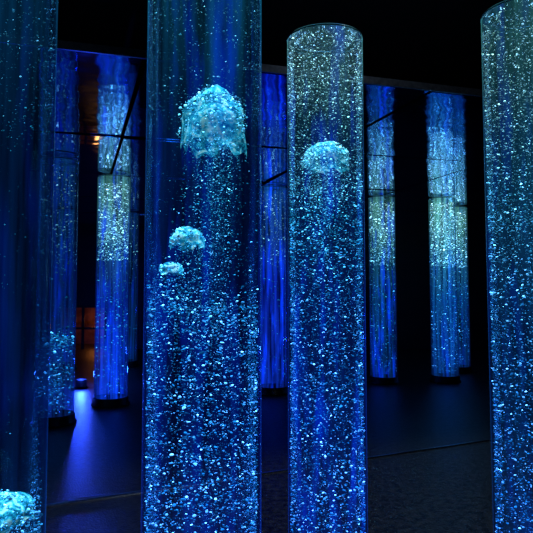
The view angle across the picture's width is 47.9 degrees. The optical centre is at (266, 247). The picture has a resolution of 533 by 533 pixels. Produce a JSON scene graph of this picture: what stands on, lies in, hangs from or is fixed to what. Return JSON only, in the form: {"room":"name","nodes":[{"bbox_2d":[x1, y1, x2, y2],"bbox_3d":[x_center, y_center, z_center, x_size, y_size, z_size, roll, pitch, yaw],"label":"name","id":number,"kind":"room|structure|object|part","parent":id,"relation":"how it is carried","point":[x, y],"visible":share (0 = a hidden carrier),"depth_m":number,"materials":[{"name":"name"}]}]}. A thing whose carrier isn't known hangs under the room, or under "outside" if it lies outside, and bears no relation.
{"room":"aquarium exhibit hall","nodes":[
{"label":"aquarium exhibit hall","id":0,"kind":"room"},
{"bbox_2d":[0,221,63,348],"bbox_3d":[-5.877,0.053,14.077,2.250,4.600,0.100,0,-4,0],"label":"panel","id":1,"kind":"object","parent":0,"point":[17,267],"visible":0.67,"depth_m":13.98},
{"bbox_2d":[58,305,61,348],"bbox_3d":[-4.782,1.840,13.899,0.060,1.010,0.020,0,-4,0],"label":"door frame","id":2,"kind":"structure","parent":1,"relation":"attached to","point":[60,309],"depth_m":13.90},
{"bbox_2d":[63,308,70,345],"bbox_3d":[-5.002,1.294,14.646,0.100,2.200,1.200,0,-4,0],"label":"alcove side","id":3,"kind":"object","parent":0,"point":[66,311],"visible":0.21,"depth_m":14.93,"materials":[{"name":"paint"}]},
{"bbox_2d":[62,185,106,304],"bbox_3d":[-4.252,-0.421,14.109,1.000,3.650,0.100,0,-4,0],"label":"panel","id":4,"kind":"object","parent":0,"point":[87,233],"visible":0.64,"depth_m":14.00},
{"bbox_2d":[59,305,107,307],"bbox_3d":[-4.252,1.366,13.930,1.120,0.060,0.020,0,-4,0],"label":"lintel","id":5,"kind":"object","parent":4,"relation":"attached to","point":[63,306],"visible":0.86,"depth_m":13.92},
{"bbox_2d":[71,308,104,343],"bbox_3d":[-4.252,1.337,15.295,1.600,2.200,0.100,0,-4,0],"label":"window","id":6,"kind":"structure","parent":0,"point":[89,334],"depth_m":15.21,"materials":[{"name":"glass"}]},
{"bbox_2d":[0,344,532,532],"bbox_3d":[0.498,1.874,6.039,15.000,0.100,18.300,0,-4,0],"label":"floor","id":7,"kind":"structure","parent":0,"point":[447,489],"depth_m":5.47,"materials":[{"name":"black"}]},
{"bbox_2d":[30,409,76,427],"bbox_3d":[-2.232,1.791,6.295,0.460,0.100,0.460,0,-4,0],"label":"base collar","id":8,"kind":"object","parent":7,"relation":"on","point":[65,419],"visible":0.6,"depth_m":6.17,"materials":[{"name":"black metal"}]},
{"bbox_2d":[48,411,60,415],"bbox_3d":[-2.232,1.738,6.299,0.140,0.034,0.140,0,-4,0],"label":"air diffuser","id":9,"kind":"object","parent":8,"relation":"on","point":[52,413],"visible":0.91,"depth_m":6.25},
{"bbox_2d":[33,157,78,414],"bbox_3d":[-2.232,0.407,6.387,0.406,2.705,0.406,0,-4,0],"label":"tube","id":10,"kind":"object","parent":8,"relation":"on","point":[64,160],"depth_m":6.49,"materials":[{"name":"glass"}]},
{"bbox_2d":[41,166,75,414],"bbox_3d":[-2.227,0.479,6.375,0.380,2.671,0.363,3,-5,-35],"label":"bubbles","id":11,"kind":"object","parent":10,"relation":"in","point":[54,336],"visible":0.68,"depth_m":6.28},
{"bbox_3d":[-2.232,-0.931,6.476,0.406,0.008,0.406,0,-4,0],"label":"top rim","id":12,"kind":"part","parent":10,"relation":"part of","materials":[{"name":"glass"}]},
{"bbox_2d":[49,362,76,370],"bbox_3d":[-3.552,2.070,10.486,0.460,0.100,0.460,0,-4,0],"label":"base collar","id":13,"kind":"object","parent":7,"relation":"on","point":[59,368],"visible":0.59,"depth_m":10.31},
{"bbox_2d":[51,209,77,362],"bbox_3d":[-3.552,0.685,10.578,0.400,2.705,0.400,0,-4,0],"label":"tube","id":14,"kind":"object","parent":13,"relation":"on","point":[72,210],"visible":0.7,"depth_m":10.61,"materials":[{"name":"glass"}]},
{"bbox_2d":[74,379,87,388],"bbox_3d":[-2.622,1.927,8.491,0.180,0.120,0.180,0,-4,0],"label":"uplight","id":15,"kind":"object","parent":7,"relation":"on","point":[80,383],"visible":1,"depth_m":8.43,"materials":[{"name":"metal"}]},
{"bbox_2d":[91,393,129,407],"bbox_3d":[-1.895,1.857,7.293,0.460,0.100,0.460,0,-4,0],"label":"base collar","id":16,"kind":"object","parent":7,"relation":"on","point":[98,401],"visible":0.96,"depth_m":7.14,"materials":[{"name":"black metal"}]},
{"bbox_2d":[105,394,116,397],"bbox_3d":[-1.895,1.804,7.296,0.140,0.034,0.140,0,-4,0],"label":"air diffuser","id":17,"kind":"object","parent":16,"relation":"on","point":[107,395],"visible":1,"depth_m":7.25,"materials":[{"name":"blue"}]},
{"bbox_2d":[94,174,130,395],"bbox_3d":[-1.895,0.473,7.385,0.406,2.705,0.406,0,-4,0],"label":"tube","id":18,"kind":"object","parent":16,"relation":"on","point":[121,177],"depth_m":7.46,"materials":[{"name":"glass"}]},
{"bbox_2d":[95,180,129,391],"bbox_3d":[-1.895,0.477,7.384,0.390,2.579,0.389,0,-4,0],"label":"bubbles","id":19,"kind":"object","parent":18,"relation":"in","point":[119,218],"visible":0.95,"depth_m":7.39,"materials":[{"name":"liquid"}]},
{"bbox_3d":[-1.895,-0.865,7.474,0.406,0.008,0.406,0,-4,0],"label":"top rim","id":20,"kind":"part","parent":18,"relation":"part of","materials":[{"name":"glass"}]},
{"bbox_2d":[113,359,138,367],"bbox_3d":[-2.552,2.096,10.885,0.460,0.100,0.460,0,-4,0],"label":"base collar","id":21,"kind":"object","parent":7,"relation":"on","point":[132,363],"visible":0.7,"depth_m":10.73,"materials":[{"name":"metal"}]},
{"bbox_2d":[115,212,138,359],"bbox_3d":[-2.552,0.712,10.977,0.400,2.705,0.400,0,-4,0],"label":"tube","id":22,"kind":"object","parent":21,"relation":"on","point":[117,242],"visible":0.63,"depth_m":11.06,"materials":[{"name":"clear glass"}]},
{"bbox_2d":[116,219,137,356],"bbox_3d":[-2.553,0.713,10.977,0.380,2.577,0.382,-2,-4,23],"label":"bubbles","id":23,"kind":"object","parent":22,"relation":"in","point":[125,219],"visible":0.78,"depth_m":11.01,"materials":[{"name":"liquid"}]},
{"bbox_2d":[0,433,532,513],"bbox_3d":[0.848,1.750,4.995,9.644,0.010,0.026,2,-4,-25],"label":"trim strip","id":24,"kind":"object","parent":7,"relation":"on","point":[411,451],"visible":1,"depth_m":4.49,"materials":[{"name":"metal"}]},
{"bbox_2d":[261,383,287,395],"bbox_3d":[0.083,1.910,8.091,0.460,0.100,0.460,0,-4,0],"label":"base collar","id":25,"kind":"object","parent":7,"relation":"on","point":[282,389],"visible":0.72,"depth_m":7.91,"materials":[{"name":"black metal"}]},
{"bbox_2d":[267,383,277,386],"bbox_3d":[0.083,1.858,8.095,0.140,0.034,0.140,0,-4,0],"label":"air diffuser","id":26,"kind":"object","parent":25,"relation":"on","point":[271,384],"visible":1,"depth_m":8.05,"materials":[{"name":"blue"}]},
{"bbox_2d":[261,186,286,384],"bbox_3d":[0.083,0.526,8.183,0.406,2.705,0.406,0,-4,0],"label":"tube","id":27,"kind":"object","parent":25,"relation":"on","point":[262,187],"depth_m":8.27,"materials":[{"name":"glass"}]},
{"bbox_2d":[261,192,285,380],"bbox_3d":[0.083,0.530,8.184,0.380,2.571,0.378,0,-4,0],"label":"bubbles","id":28,"kind":"object","parent":27,"relation":"in","point":[263,192],"visible":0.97,"depth_m":8.19,"materials":[{"name":"white"}]},
{"bbox_3d":[0.083,-0.812,8.272,0.406,0.008,0.406,0,-4,0],"label":"top rim","id":29,"kind":"part","parent":27,"relation":"part of","materials":[{"name":"glass"}]},
{"bbox_2d":[368,374,399,384],"bbox_3d":[1.758,1.970,8.989,0.460,0.100,0.460,0,-4,0],"label":"base collar","id":30,"kind":"object","parent":7,"relation":"on","point":[392,379],"visible":0.94,"depth_m":8.83,"materials":[{"name":"black metal"}]},
{"bbox_2d":[368,196,396,375],"bbox_3d":[1.758,0.586,9.081,0.406,2.705,0.406,0,-4,0],"label":"tube","id":31,"kind":"object","parent":30,"relation":"on","point":[374,197],"depth_m":9.16,"materials":[{"name":"glass"}]},
{"bbox_3d":[1.758,-0.752,9.170,0.406,0.008,0.406,0,-4,0],"label":"top rim","id":32,"kind":"part","parent":31,"relation":"part of","materials":[{"name":"glass"}]},
{"bbox_2d":[369,202,396,371],"bbox_3d":[1.757,0.586,9.080,0.382,2.576,0.380,-1,-4,20],"label":"bubbles","id":33,"kind":"object","parent":31,"relation":"in","point":[382,224],"visible":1,"depth_m":9.10,"materials":[{"name":"liquid"}]},
{"bbox_2d":[430,373,460,383],"bbox_3d":[2.708,1.977,9.089,0.460,0.100,0.460,0,-4,0],"label":"base collar","id":34,"kind":"object","parent":7,"relation":"on","point":[435,377],"visible":0.98,"depth_m":8.92,"materials":[{"name":"black metal"}]},
{"bbox_2d":[428,197,458,374],"bbox_3d":[2.708,0.592,9.181,0.400,2.705,0.400,0,-4,0],"label":"tube","id":35,"kind":"object","parent":34,"relation":"on","point":[435,198],"visible":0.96,"depth_m":9.26,"materials":[{"name":"glass"}]},
{"bbox_2d":[430,202,456,371],"bbox_3d":[2.708,0.595,9.181,0.382,2.578,0.382,-1,-4,14],"label":"bubbles","id":36,"kind":"object","parent":35,"relation":"in","point":[438,211],"visible":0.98,"depth_m":9.20,"materials":[{"name":"liquid"}]},
{"bbox_2d":[444,364,472,373],"bbox_3d":[3.238,2.046,10.137,0.460,0.100,0.460,0,-4,0],"label":"base collar","id":37,"kind":"object","parent":7,"relation":"on","point":[465,369],"visible":0.77,"depth_m":9.97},
{"bbox_2d":[443,206,470,365],"bbox_3d":[3.238,0.662,10.229,0.400,2.705,0.400,0,-4,0],"label":"tube","id":38,"kind":"object","parent":37,"relation":"on","point":[461,207],"visible":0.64,"depth_m":10.30,"materials":[{"name":"clear glass"}]},
{"bbox_2d":[444,211,469,359],"bbox_3d":[3.238,0.664,10.228,0.381,2.573,0.382,-3,-5,37],"label":"bubbles","id":39,"kind":"object","parent":38,"relation":"in","point":[457,214],"visible":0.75,"depth_m":10.23,"materials":[{"name":"white"}]},
{"bbox_3d":[-4.252,1.870,13.897,0.060,0.950,0.020,0,-4,0],"label":"mullion","id":40,"kind":"object","parent":7,"relation":"on","visible":0},
{"bbox_2d":[61,327,103,328],"bbox_3d":[-4.252,1.870,13.897,1.000,0.050,0.020,0,-4,0],"label":"transom","id":41,"kind":"object","parent":40,"relation":"attached to","point":[61,327],"visible":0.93,"depth_m":13.89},
{"bbox_3d":[-0.218,1.504,1.975,0.460,0.100,0.460,0,-4,0],"label":"base collar","id":42,"kind":"object","parent":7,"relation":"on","visible":0},
{"bbox_2d":[141,0,261,532],"bbox_3d":[-0.218,0.120,2.067,0.400,2.705,0.400,0,-4,0],"label":"tube","id":43,"kind":"object","parent":42,"relation":"on","point":[256,55],"visible":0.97,"depth_m":2.14,"materials":[{"name":"clear glass"}]},
{"bbox_2d":[144,0,258,532],"bbox_3d":[-0.218,0.148,2.065,0.383,2.582,0.383,2,-4,-25],"label":"bubbles","id":44,"kind":"object","parent":43,"relation":"in","point":[211,164],"visible":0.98,"depth_m":2.04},
{"bbox_3d":[0.310,1.574,3.022,0.460,0.100,0.460,0,-4,0],"label":"base collar","id":45,"kind":"object","parent":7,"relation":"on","visible":0},
{"bbox_2d":[287,23,367,532],"bbox_3d":[0.310,0.212,3.113,0.406,2.660,0.406,0,-4,0],"label":"tube","id":46,"kind":"object","parent":45,"relation":"on","point":[301,33],"depth_m":3.18,"materials":[{"name":"clear glass"}]},
{"bbox_3d":[0.310,-1.103,3.200,0.406,0.008,0.406,0,-4,0],"label":"top rim","id":47,"kind":"part","parent":46,"relation":"part of","materials":[{"name":"clear glass"}]},
{"bbox_2d":[289,27,365,532],"bbox_3d":[0.310,0.207,3.113,0.383,2.604,0.383,-4,-5,44],"label":"bubbles","id":48,"kind":"object","parent":46,"relation":"in","point":[295,60],"visible":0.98,"depth_m":3.10,"materials":[{"name":"liquid"}]},
{"bbox_3d":[1.263,1.557,2.763,0.460,0.100,0.460,0,-4,0],"label":"base collar","id":49,"kind":"object","parent":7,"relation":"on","visible":0},
{"bbox_2d":[480,0,532,532],"bbox_3d":[1.263,0.185,2.854,0.406,2.680,0.406,0,-4,0],"label":"tube","id":50,"kind":"object","parent":49,"relation":"on","point":[519,6],"depth_m":2.99,"materials":[{"name":"clear glass"}]},
{"bbox_3d":[1.263,-1.141,2.942,0.406,0.008,0.406,0,-4,0],"label":"top rim","id":51,"kind":"part","parent":50,"relation":"part of","materials":[{"name":"clear glass"}]},
{"bbox_2d":[483,5,532,532],"bbox_3d":[1.263,0.189,2.854,0.383,2.604,0.383,3,-5,-36],"label":"bubbles","id":52,"kind":"object","parent":50,"relation":"in","point":[513,7],"visible":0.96,"depth_m":2.90,"materials":[{"name":"liquid"}]},
{"bbox_3d":[-0.892,1.493,1.805,0.460,0.100,0.460,0,-4,0],"label":"base collar","id":53,"kind":"object","parent":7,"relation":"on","visible":0},
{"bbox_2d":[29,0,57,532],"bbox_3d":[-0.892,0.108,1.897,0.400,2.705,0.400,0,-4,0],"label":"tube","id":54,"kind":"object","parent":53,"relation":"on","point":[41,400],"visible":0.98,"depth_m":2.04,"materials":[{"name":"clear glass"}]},
{"bbox_2d":[0,0,53,532],"bbox_3d":[-0.892,0.136,1.895,0.382,2.581,0.382,1,-4,-10],"label":"bubbles","id":55,"kind":"object","parent":54,"relation":"in","point":[37,0],"visible":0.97,"depth_m":1.90,"materials":[{"name":"liquid"}]},
{"bbox_2d":[0,33,532,226],"bbox_3d":[-0.325,-0.812,9.000,11.973,0.085,9.999,1,-4,-17],"label":"soffit","id":56,"kind":"structure","parent":0,"point":[423,142],"depth_m":5.63,"materials":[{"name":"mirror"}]},
{"bbox_3d":[-4.391,-0.618,11.922,1.972,0.046,1.972,1,-4,-17],"label":"mirror panel","id":57,"kind":"part","parent":56,"relation":"part of","materials":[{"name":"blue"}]},
{"bbox_3d":[-3.791,-0.745,10.018,1.972,0.049,1.972,1,-4,-17],"label":"mirror panel","id":58,"kind":"part","parent":56,"relation":"part of","materials":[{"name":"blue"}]},
{"bbox_3d":[-3.191,-0.871,8.115,1.972,0.064,1.972,1,-4,-17],"label":"mirror panel","id":59,"kind":"part","parent":56,"relation":"part of","materials":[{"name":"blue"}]},
{"bbox_3d":[-2.591,-0.998,6.211,1.972,0.055,1.972,1,-4,-17],"label":"mirror panel","id":60,"kind":"part","parent":56,"relation":"part of","materials":[{"name":"blue mirror"}]},
{"bbox_3d":[-1.991,-1.124,4.307,1.972,0.066,1.972,1,-4,-17],"label":"mirror panel","id":61,"kind":"part","parent":56,"relation":"part of","materials":[{"name":"blue mirror"}]},
{"bbox_3d":[-2.483,-0.579,12.521,1.972,0.085,1.972,1,-4,-17],"label":"mirror panel","id":62,"kind":"part","parent":56,"relation":"part of","materials":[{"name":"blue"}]},
{"bbox_3d":[-1.883,-0.705,10.617,1.972,0.041,1.972,1,-4,-17],"label":"mirror panel","id":63,"kind":"part","parent":56,"relation":"part of","materials":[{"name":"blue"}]},
{"bbox_3d":[-1.283,-0.831,8.713,1.972,0.050,1.972,1,-4,-17],"label":"mirror panel","id":64,"kind":"part","parent":56,"relation":"part of","materials":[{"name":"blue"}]},
{"bbox_3d":[-0.683,-0.958,6.809,1.972,0.061,1.972,1,-4,-17],"label":"mirror panel","id":65,"kind":"part","parent":56,"relation":"part of","materials":[{"name":"blue mirror"}]},
{"bbox_3d":[0.025,-0.665,11.216,1.972,0.038,1.972,1,-4,-17],"label":"mirror panel","id":66,"kind":"part","parent":56,"relation":"part of","materials":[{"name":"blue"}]},
{"bbox_3d":[-0.083,-1.084,4.906,1.972,0.049,1.972,1,-4,-17],"label":"mirror panel","id":67,"kind":"part","parent":56,"relation":"part of","materials":[{"name":"blue"}]},
{"bbox_3d":[0.625,-0.792,9.312,1.972,0.047,1.972,1,-4,-17],"label":"mirror panel","id":68,"kind":"part","parent":56,"relation":"part of","materials":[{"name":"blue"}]},
{"bbox_3d":[1.933,-0.625,11.814,1.972,0.054,1.972,1,-4,-17],"label":"mirror panel","id":69,"kind":"part","parent":56,"relation":"part of","materials":[{"name":"blue"}]},
{"bbox_3d":[1.225,-0.918,7.408,1.972,0.051,1.972,1,-4,-17],"label":"mirror panel","id":70,"kind":"part","parent":56,"relation":"part of","materials":[{"name":"blue"}]},
{"bbox_3d":[2.533,-0.752,9.911,1.972,0.042,1.972,1,-4,-17],"label":"mirror panel","id":71,"kind":"part","parent":56,"relation":"part of","materials":[{"name":"blue"}]},
{"bbox_3d":[1.825,-1.044,5.504,1.972,0.044,1.972,1,-4,-17],"label":"mirror panel","id":72,"kind":"part","parent":56,"relation":"part of","materials":[{"name":"blue"}]},
{"bbox_3d":[3.841,-0.586,12.413,1.972,0.053,1.972,1,-4,-17],"label":"mirror panel","id":73,"kind":"part","parent":56,"relation":"part of","materials":[{"name":"blue"}]},
{"bbox_3d":[3.133,-0.878,8.007,2.473,0.070,2.473,0,-4,0],"label":"mirror panel","id":74,"kind":"part","parent":56,"relation":"part of","materials":[{"name":"blue"}]},
{"bbox_3d":[4.441,-0.712,10.509,1.972,0.044,1.972,1,-4,-17],"label":"mirror panel","id":75,"kind":"part","parent":56,"relation":"part of","materials":[{"name":"blue"}]},
{"bbox_3d":[3.733,-1.005,6.103,1.972,0.050,1.972,1,-4,-17],"label":"mirror panel","id":76,"kind":"part","parent":56,"relation":"part of","materials":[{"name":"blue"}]},
{"bbox_2d":[0,0,532,152],"bbox_3d":[0.498,-2.858,5.702,15.000,0.100,17.000,0,-4,0],"label":"ceiling","id":77,"kind":"structure","parent":0,"point":[425,41],"depth_m":7.44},
{"bbox_2d":[105,153,532,348],"bbox_3d":[2.123,0.053,14.077,11.750,4.600,0.100,0,-4,0],"label":"panel","id":78,"kind":"object","parent":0,"point":[412,241],"visible":0.56,"depth_m":13.97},
{"bbox_2d":[104,307,107,348],"bbox_3d":[-3.722,1.840,13.899,0.060,1.010,0.020,0,-4,0],"label":"door frame","id":79,"kind":"structure","parent":78,"relation":"attached to","point":[106,308],"depth_m":13.88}
]}

